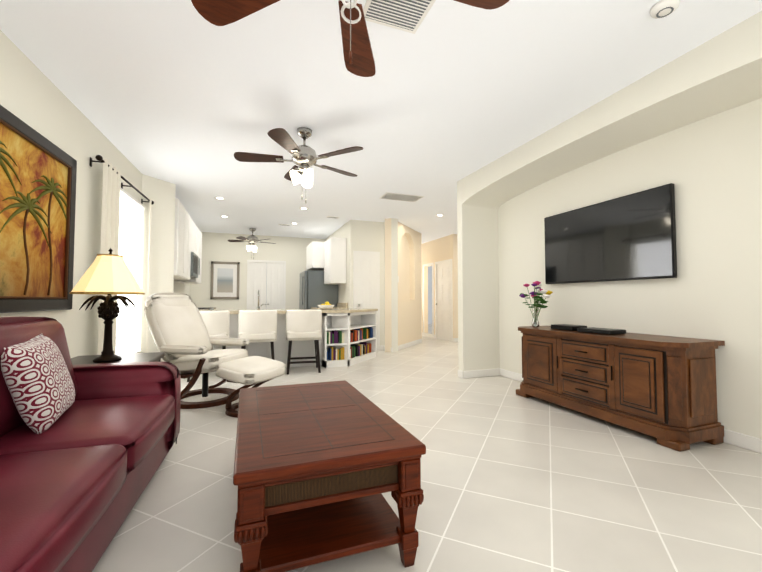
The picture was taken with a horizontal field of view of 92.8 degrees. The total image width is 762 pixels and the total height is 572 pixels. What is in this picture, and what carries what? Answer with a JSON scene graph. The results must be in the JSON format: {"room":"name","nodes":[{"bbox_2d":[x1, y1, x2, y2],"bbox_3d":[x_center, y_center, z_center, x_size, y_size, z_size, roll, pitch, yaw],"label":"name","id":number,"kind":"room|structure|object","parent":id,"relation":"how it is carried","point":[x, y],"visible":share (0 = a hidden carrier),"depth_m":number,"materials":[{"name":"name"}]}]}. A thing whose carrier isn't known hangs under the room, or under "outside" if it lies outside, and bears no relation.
{"room":"living room and kitchen","nodes":[
{"label":"living room and kitchen","id":0,"kind":"room"},
{"bbox_2d":[0,30,189,357],"bbox_3d":[-2.939,-0.172,3.475,0.515,2.740,11.200,1,-2,-20],"label":"wall","id":1,"kind":"structure","parent":0,"point":[33,96],"depth_m":3.21,"materials":[{"name":"beige paint"}]},
{"bbox_2d":[0,105,76,312],"bbox_3d":[-2.391,-0.464,2.376,0.040,1.270,1.450,1,-2,-17],"label":"framed painting","id":2,"kind":"object","parent":1,"relation":"attached to","point":[38,172],"visible":1,"depth_m":2.56,"materials":[{"name":"black"}]},
{"bbox_2d":[90,155,153,354],"bbox_3d":[-2.890,0.007,4.079,0.124,2.390,1.676,1,-2,-18],"label":"curtains","id":3,"kind":"object","parent":1,"relation":"attached to","point":[112,177],"visible":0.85,"depth_m":3.64,"materials":[{"name":"white fabric"}]},
{"bbox_2d":[116,199,130,353],"bbox_3d":[-3.099,-0.113,4.217,0.010,1.980,1.100,1,-2,-17],"label":"window","id":4,"kind":"structure","parent":1,"relation":"in","point":[125,227],"depth_m":4.49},
{"bbox_2d":[116,187,144,353],"bbox_3d":[-2.990,-0.109,4.251,0.072,1.930,1.160,1,-2,-18],"label":"window blinds","id":5,"kind":"object","parent":4,"relation":"attached to","point":[131,198],"visible":0.65,"depth_m":4.35,"materials":[{"name":"white"}]},
{"bbox_2d":[174,198,185,277],"bbox_3d":[-3.194,-0.712,5.440,0.348,1.130,0.460,1,-2,-20],"label":"upper cabinet","id":6,"kind":"object","parent":1,"relation":"attached to","point":[180,212],"depth_m":5.44,"materials":[{"name":"white wood"}]},
{"bbox_2d":[174,217,193,281],"bbox_3d":[-3.503,-0.680,6.274,0.348,1.130,0.400,1,-2,-20],"label":"upper cabinet","id":7,"kind":"object","parent":1,"relation":"attached to","point":[191,221],"depth_m":6.68,"materials":[{"name":"white wood"}]},
{"bbox_2d":[186,211,189,277],"bbox_3d":[-3.353,-0.696,5.871,0.348,1.130,0.460,1,-2,-20],"label":"upper cabinet","id":8,"kind":"object","parent":1,"relation":"attached to","point":[188,252],"depth_m":6.19,"materials":[{"name":"white wood"}]},
{"bbox_2d":[182,278,200,283],"bbox_3d":[-4.076,-0.622,7.820,0.348,1.130,0.460,1,-2,-20],"label":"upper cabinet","id":9,"kind":"object","parent":1,"relation":"attached to","point":[199,279],"depth_m":7.77,"materials":[{"name":"white wood"}]},
{"bbox_2d":[190,254,197,277],"bbox_3d":[-3.647,-0.394,6.713,0.390,0.430,0.535,1,-2,-20],"label":"microwave","id":10,"kind":"object","parent":1,"relation":"attached to","point":[193,261],"depth_m":6.65,"materials":[{"name":"black"}]},
{"bbox_2d":[190,229,201,281],"bbox_3d":[-3.916,-0.638,7.389,0.348,1.130,0.460,1,-2,-20],"label":"upper cabinet","id":11,"kind":"object","parent":1,"relation":"attached to","point":[199,233],"depth_m":7.66,"materials":[{"name":"white wood"}]},
{"bbox_2d":[194,223,197,253],"bbox_3d":[-3.715,-0.925,6.823,0.325,0.600,0.760,1,-2,-20],"label":"upper cabinet","id":12,"kind":"object","parent":1,"relation":"attached to","point":[195,227],"depth_m":7.22,"materials":[{"name":"white wood"}]},
{"bbox_2d":[198,254,201,277],"bbox_3d":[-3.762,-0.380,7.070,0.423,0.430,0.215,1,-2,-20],"label":"upper cabinet","id":13,"kind":"object","parent":1,"relation":"attached to","point":[199,255],"depth_m":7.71,"materials":[{"name":"white wood"}]},
{"bbox_2d":[138,174,175,361],"bbox_3d":[-3.143,-0.113,5.021,0.150,2.740,0.477,-1,-2,25],"label":"wall","id":14,"kind":"structure","parent":0,"point":[160,193],"depth_m":4.99,"materials":[{"name":"beige paint"}]},
{"bbox_2d":[190,232,324,309],"bbox_3d":[-3.117,0.056,9.457,3.610,2.740,0.150,1,-2,-20],"label":"wall","id":15,"kind":"structure","parent":0,"point":[290,251],"depth_m":9.25,"materials":[{"name":"beige paint"}]},
{"bbox_2d":[210,261,239,298],"bbox_3d":[-3.895,-0.139,9.074,0.660,0.940,0.030,1,-2,-20],"label":"picture frame","id":16,"kind":"object","parent":15,"relation":"attached to","point":[224,280],"visible":0.98,"depth_m":9.07,"materials":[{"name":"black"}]},
{"bbox_2d":[247,260,285,309],"bbox_3d":[-2.971,0.380,9.410,0.960,2.090,0.085,1,-2,-20],"label":"double door","id":17,"kind":"structure","parent":15,"relation":"attached to","point":[274,272],"depth_m":9.43,"materials":[{"name":"white wood"}]},
{"bbox_2d":[325,221,348,307],"bbox_3d":[-1.038,0.032,8.825,0.150,2.740,2.480,1,-2,-20],"label":"wall","id":18,"kind":"structure","parent":0,"point":[343,289],"depth_m":7.95,"materials":[{"name":"beige paint"}]},
{"bbox_2d":[306,241,321,270],"bbox_3d":[-1.431,-0.700,8.774,0.622,0.600,0.875,1,-2,-20],"label":"upper cabinet","id":19,"kind":"object","parent":18,"relation":"attached to","point":[313,251],"depth_m":8.32,"materials":[{"name":"white wood"}]},
{"bbox_2d":[322,241,325,283],"bbox_3d":[-1.092,-0.531,8.240,0.352,0.980,0.340,1,-2,-20],"label":"upper cabinet","id":20,"kind":"object","parent":18,"relation":"attached to","point":[323,243],"depth_m":8.27,"materials":[{"name":"white wood"}]},
{"bbox_2d":[326,237,345,284],"bbox_3d":[-0.974,-0.543,7.921,0.352,0.980,0.340,1,-2,-20],"label":"upper cabinet","id":21,"kind":"object","parent":18,"relation":"attached to","point":[328,257],"depth_m":7.77,"materials":[{"name":"white wood"}]},
{"bbox_2d":[349,220,383,344],"bbox_3d":[-0.305,-0.010,7.711,0.750,2.740,0.120,1,-2,-20],"label":"wall","id":22,"kind":"structure","parent":0,"point":[366,235],"depth_m":7.70,"materials":[{"name":"beige paint"}]},
{"bbox_2d":[353,251,379,349],"bbox_3d":[-0.293,0.311,7.609,0.580,2.090,0.093,1,-2,-20],"label":"door","id":23,"kind":"structure","parent":22,"relation":"attached to","point":[366,279],"depth_m":7.64,"materials":[{"name":"white wood"}]},
{"bbox_2d":[0,0,761,243],"bbox_3d":[1.165,-1.431,7.179,12.000,0.060,16.000,1,-2,-20],"label":"ceiling","id":24,"kind":"structure","parent":0,"point":[187,98],"depth_m":2.84,"materials":[{"name":"white paint"}]},
{"bbox_2d":[228,228,275,258],"bbox_3d":[-3.026,-0.987,8.531,1.075,0.724,1.041,1,-2,-20],"label":"ceiling fan","id":25,"kind":"object","parent":24,"relation":"hanging from","point":[252,239],"visible":1,"depth_m":8.44,"materials":[{"name":"silver metal"}]},
{"bbox_2d":[234,127,362,203],"bbox_3d":[-0.787,-1.174,3.603,1.259,0.724,1.241,1,-2,-20],"label":"ceiling fan","id":26,"kind":"object","parent":24,"relation":"hanging from","point":[305,158],"visible":1,"depth_m":3.50,"materials":[{"name":"brown wood"}]},
{"bbox_2d":[191,0,508,76],"bbox_3d":[-0.096,-1.218,1.334,1.313,0.809,1.338,1,-2,-20],"label":"ceiling fan","id":27,"kind":"object","parent":24,"relation":"hanging from","point":[358,55],"visible":1,"depth_m":1.59,"materials":[{"name":"brown wood"}]},
{"bbox_2d":[363,0,435,33],"bbox_3d":[0.088,-1.588,2.076,0.360,0.016,0.270,1,-2,-20],"label":"ceiling vent","id":28,"kind":"object","parent":24,"relation":"in","point":[409,16],"depth_m":2.10,"materials":[{"name":"white metal"}]},
{"bbox_2d":[379,192,423,201],"bbox_3d":[0.333,-1.443,5.878,0.655,0.016,0.375,1,-2,-20],"label":"ceiling vent","id":29,"kind":"object","parent":24,"relation":"in","point":[388,195],"depth_m":5.88,"materials":[{"name":"white metal"}]},
{"bbox_2d":[650,0,679,18],"bbox_3d":[1.619,-1.578,2.070,0.140,0.034,0.140,1,-2,-20],"label":"smoke detector","id":30,"kind":"object","parent":24,"relation":"attached to","point":[662,8],"visible":1,"depth_m":2.05,"materials":[{"name":"white plastic"}]},
{"bbox_2d":[384,218,420,352],"bbox_3d":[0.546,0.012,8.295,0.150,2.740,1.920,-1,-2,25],"label":"wall","id":31,"kind":"structure","parent":0,"point":[409,285],"depth_m":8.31,"materials":[{"name":"beige paint"}]},
{"bbox_2d":[398,339,421,349],"bbox_3d":[0.620,1.330,8.210,0.014,0.100,1.920,-1,-2,25],"label":"baseboard","id":32,"kind":"structure","parent":31,"relation":"attached to","point":[408,344],"depth_m":8.25,"materials":[{"name":"white wood"}]},
{"bbox_2d":[421,239,421,338],"bbox_3d":[0.550,0.085,10.223,0.120,2.740,2.400,1,-2,-20],"label":"wall","id":33,"kind":"structure","parent":0,"point":[421,288],"depth_m":9.12,"materials":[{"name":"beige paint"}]},
{"bbox_2d":[92,324,761,571],"bbox_3d":[1.165,1.367,7.073,12.000,0.060,16.000,1,-2,-20],"label":"floor","id":34,"kind":"structure","parent":0,"point":[512,480],"depth_m":2.02,"materials":[{"name":"tile"}]},
{"bbox_2d":[0,317,180,571],"bbox_3d":[-1.539,0.629,1.402,1.042,0.983,2.174,1,-2,-18],"label":"sofa","id":35,"kind":"object","parent":34,"relation":"on","point":[85,449],"visible":1,"depth_m":1.55,"materials":[{"name":"red leather"}]},
{"bbox_2d":[1,333,74,434],"bbox_3d":[-1.603,0.447,1.714,0.150,0.413,0.413,-18,10,-25],"label":"pillow","id":36,"kind":"object","parent":35,"relation":"on","point":[37,386],"depth_m":1.59,"materials":[{"name":"fabric"}]},
{"bbox_2d":[71,352,164,364],"bbox_3d":[-2.078,0.868,2.773,0.620,0.610,0.620,1,-2,-20],"label":"side table","id":37,"kind":"object","parent":34,"relation":"on","point":[135,357],"visible":0.15,"depth_m":2.82,"materials":[{"name":"brown wood"}]},
{"bbox_2d":[70,248,144,361],"bbox_3d":[-2.057,0.135,2.745,0.423,0.848,0.423,1,-2,-20],"label":"table lamp","id":38,"kind":"object","parent":37,"relation":"on","point":[109,274],"visible":1,"depth_m":2.68,"materials":[{"name":"beige fabric"}]},
{"bbox_2d":[144,292,248,408],"bbox_3d":[-1.982,0.641,3.940,0.943,1.151,0.806,-1,-2,14],"label":"recliner chair","id":39,"kind":"object","parent":34,"relation":"on","point":[184,342],"visible":0.96,"depth_m":3.78,"materials":[{"name":"beige leather"}]},
{"bbox_2d":[197,307,215,309],"bbox_3d":[-3.592,0.821,6.930,0.675,1.020,2.360,1,-2,-20],"label":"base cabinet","id":40,"kind":"object","parent":34,"relation":"on","point":[206,308],"visible":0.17,"depth_m":6.96,"materials":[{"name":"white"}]},
{"bbox_2d":[187,310,229,381],"bbox_3d":[-2.389,0.798,5.029,0.524,0.920,0.484,1,-2,-24],"label":"bar stool","id":41,"kind":"object","parent":34,"relation":"on","point":[216,323],"visible":0.31,"depth_m":4.87,"materials":[{"name":"beige leather"}]},
{"bbox_2d":[216,356,285,417],"bbox_3d":[-1.248,0.954,3.526,0.480,0.496,0.620,-1,-2,22],"label":"ottoman","id":42,"kind":"object","parent":34,"relation":"on","point":[250,371],"visible":0.9,"depth_m":3.36,"materials":[{"name":"beige leather"}]},
{"bbox_2d":[238,310,276,359],"bbox_3d":[-1.780,0.807,5.255,0.524,0.920,0.484,1,-2,-17],"label":"bar stool","id":43,"kind":"object","parent":34,"relation":"on","point":[257,325],"visible":0.81,"depth_m":5.04,"materials":[{"name":"beige leather"}]},
{"bbox_2d":[213,312,322,371],"bbox_3d":[-2.060,0.860,5.864,2.100,0.860,0.620,1,-2,-20],"label":"base cabinet","id":44,"kind":"object","parent":34,"relation":"on","point":[306,348],"depth_m":5.72,"materials":[{"name":"white wood"}]},
{"bbox_2d":[199,308,377,315],"bbox_3d":[-1.562,0.422,6.178,3.240,0.040,1.390,1,-2,-20],"label":"countertop","id":45,"kind":"structure","parent":44,"relation":"on","point":[232,312],"depth_m":6.12,"materials":[{"name":"beige stone"}]},
{"bbox_2d":[318,301,333,309],"bbox_3d":[-0.945,0.334,6.244,0.300,0.138,0.300,1,-2,-20],"label":"fruit bowl","id":46,"kind":"object","parent":45,"relation":"on","point":[326,306],"visible":1,"depth_m":6.16,"materials":[{"name":"white ceramic"}]},
{"bbox_2d":[286,310,321,374],"bbox_3d":[-1.170,0.816,5.481,0.524,0.920,0.484,1,-2,-14],"label":"bar stool","id":47,"kind":"object","parent":34,"relation":"on","point":[302,325],"visible":1,"depth_m":5.26,"materials":[{"name":"beige leather"}]},
{"bbox_2d":[299,270,337,308],"bbox_3d":[-1.527,0.528,8.700,0.821,1.740,0.860,1,-2,-20],"label":"fridge","id":48,"kind":"object","parent":34,"relation":"on","point":[315,291],"visible":0.33,"depth_m":8.30,"materials":[{"name":"silver metal"}]},
{"bbox_2d":[311,303,347,308],"bbox_3d":[-1.136,0.867,7.893,0.640,1.000,0.820,1,-2,-20],"label":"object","id":49,"kind":"structure","parent":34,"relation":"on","point":[342,305],"depth_m":7.86,"materials":[{"name":"beige stone"}]},
{"bbox_2d":[233,380,425,571],"bbox_3d":[-0.372,0.897,1.910,0.720,0.486,1.260,1,-2,-20],"label":"coffee table","id":50,"kind":"object","parent":34,"relation":"on","point":[320,468],"visible":1,"depth_m":1.45,"materials":[{"name":"brown wood"}]},
{"bbox_2d":[327,312,350,367],"bbox_3d":[-0.697,0.864,5.958,0.321,0.860,0.330,1,-2,-20],"label":"base cabinet","id":51,"kind":"object","parent":34,"relation":"on","point":[349,336],"depth_m":5.85,"materials":[{"name":"white wood"}]},
{"bbox_2d":[351,312,374,363],"bbox_3d":[-0.596,0.882,6.452,0.734,0.860,0.734,1,-2,-20],"label":"base cabinet","id":52,"kind":"object","parent":34,"relation":"on","point":[362,323],"depth_m":6.50,"materials":[{"name":"white wood"}]},
{"bbox_2d":[375,312,376,356],"bbox_3d":[-0.240,0.897,6.832,0.255,0.860,0.254,1,-2,-20],"label":"base cabinet","id":53,"kind":"object","parent":34,"relation":"on","point":[375,312],"depth_m":6.76,"materials":[{"name":"white wood"}]},
{"bbox_2d":[516,326,724,451],"bbox_3d":[2.022,0.817,3.409,0.541,0.760,1.710,1,-2,-20],"label":"tv console","id":54,"kind":"object","parent":34,"relation":"on","point":[662,389],"visible":1,"depth_m":2.85,"materials":[{"name":"brown wood"}]},
{"bbox_2d":[519,281,552,326],"bbox_3d":[1.777,0.202,4.075,0.410,0.514,0.338,1,-2,-20],"label":"flower vase","id":55,"kind":"object","parent":54,"relation":"on","point":[535,314],"visible":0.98,"depth_m":4.07,"materials":[{"name":"clear glass"}]},
{"bbox_2d":[551,324,586,330],"bbox_3d":[1.914,0.422,3.704,0.200,0.046,0.270,1,-2,-20],"label":"cable box","id":56,"kind":"object","parent":54,"relation":"on","point":[569,327],"visible":0.75,"depth_m":3.65,"materials":[{"name":"black plastic"}]},
{"bbox_2d":[577,327,625,334],"bbox_3d":[2.027,0.413,3.341,0.220,0.036,0.320,1,-2,-24],"label":"dvd player","id":57,"kind":"object","parent":54,"relation":"on","point":[608,331],"visible":0.96,"depth_m":3.27},
{"bbox_2d":[422,234,457,337],"bbox_3d":[1.435,0.093,10.423,0.120,2.740,2.600,1,-2,-20],"label":"wall","id":58,"kind":"structure","parent":0,"point":[440,249],"depth_m":9.87,"materials":[{"name":"beige paint"}]},
{"bbox_2d":[422,332,434,337],"bbox_3d":[1.230,1.426,10.734,0.014,0.100,1.580,1,-2,-20],"label":"baseboard","id":59,"kind":"structure","parent":58,"relation":"attached to","point":[427,335],"depth_m":10.43,"materials":[{"name":"white wood"}]},
{"bbox_2d":[423,259,452,341],"bbox_3d":[1.522,0.391,9.963,0.100,2.110,1.620,1,-2,-20],"label":"door","id":60,"kind":"structure","parent":58,"relation":"attached to","point":[443,304],"depth_m":9.68,"materials":[{"name":"white wood"}]},
{"bbox_2d":[457,240,457,295],"bbox_3d":[3.348,0.070,9.810,3.040,2.740,0.120,1,-2,-20],"label":"wall","id":61,"kind":"structure","parent":0,"point":[457,267],"depth_m":9.25,"materials":[{"name":"beige paint"}]},
{"bbox_2d":[457,11,761,377],"bbox_3d":[2.352,-0.208,2.514,0.600,2.740,5.720,1,-2,-20],"label":"arch","id":62,"kind":"object","parent":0,"point":[720,73],"visible":0.98,"depth_m":3.38,"materials":[{"name":"beige paint"}]},
{"bbox_2d":[458,370,462,377],"bbox_3d":[1.092,1.207,4.981,0.014,0.100,0.120,1,-2,-20],"label":"baseboard","id":63,"kind":"structure","parent":62,"relation":"attached to","point":[460,373],"depth_m":4.97,"materials":[{"name":"white wood"}]},
{"bbox_2d":[464,368,499,378],"bbox_3d":[1.403,1.208,5.025,0.600,0.100,0.014,1,-2,-20],"label":"baseboard","id":64,"kind":"structure","parent":62,"relation":"attached to","point":[481,373],"depth_m":5.02,"materials":[{"name":"white wood"}]},
{"bbox_2d":[498,98,761,438],"bbox_3d":[2.704,-0.203,2.644,0.150,2.740,5.720,1,-2,-20],"label":"wall","id":65,"kind":"structure","parent":0,"point":[710,168],"depth_m":2.97,"materials":[{"name":"beige paint"}]},
{"bbox_2d":[544,183,676,283],"bbox_3d":[2.210,-0.439,3.665,0.070,0.790,1.380,1,-2,-20],"label":"wall-mounted tv","id":66,"kind":"object","parent":65,"relation":"attached to","point":[630,237],"visible":0.96,"depth_m":3.47,"materials":[{"name":"black plastic"}]},
{"bbox_2d":[500,368,761,453],"bbox_3d":[2.301,1.148,3.447,0.014,0.100,3.600,1,-2,-20],"label":"baseboard","id":67,"kind":"structure","parent":65,"relation":"attached to","point":[748,442],"depth_m":2.64,"materials":[{"name":"white wood"}]}
]}

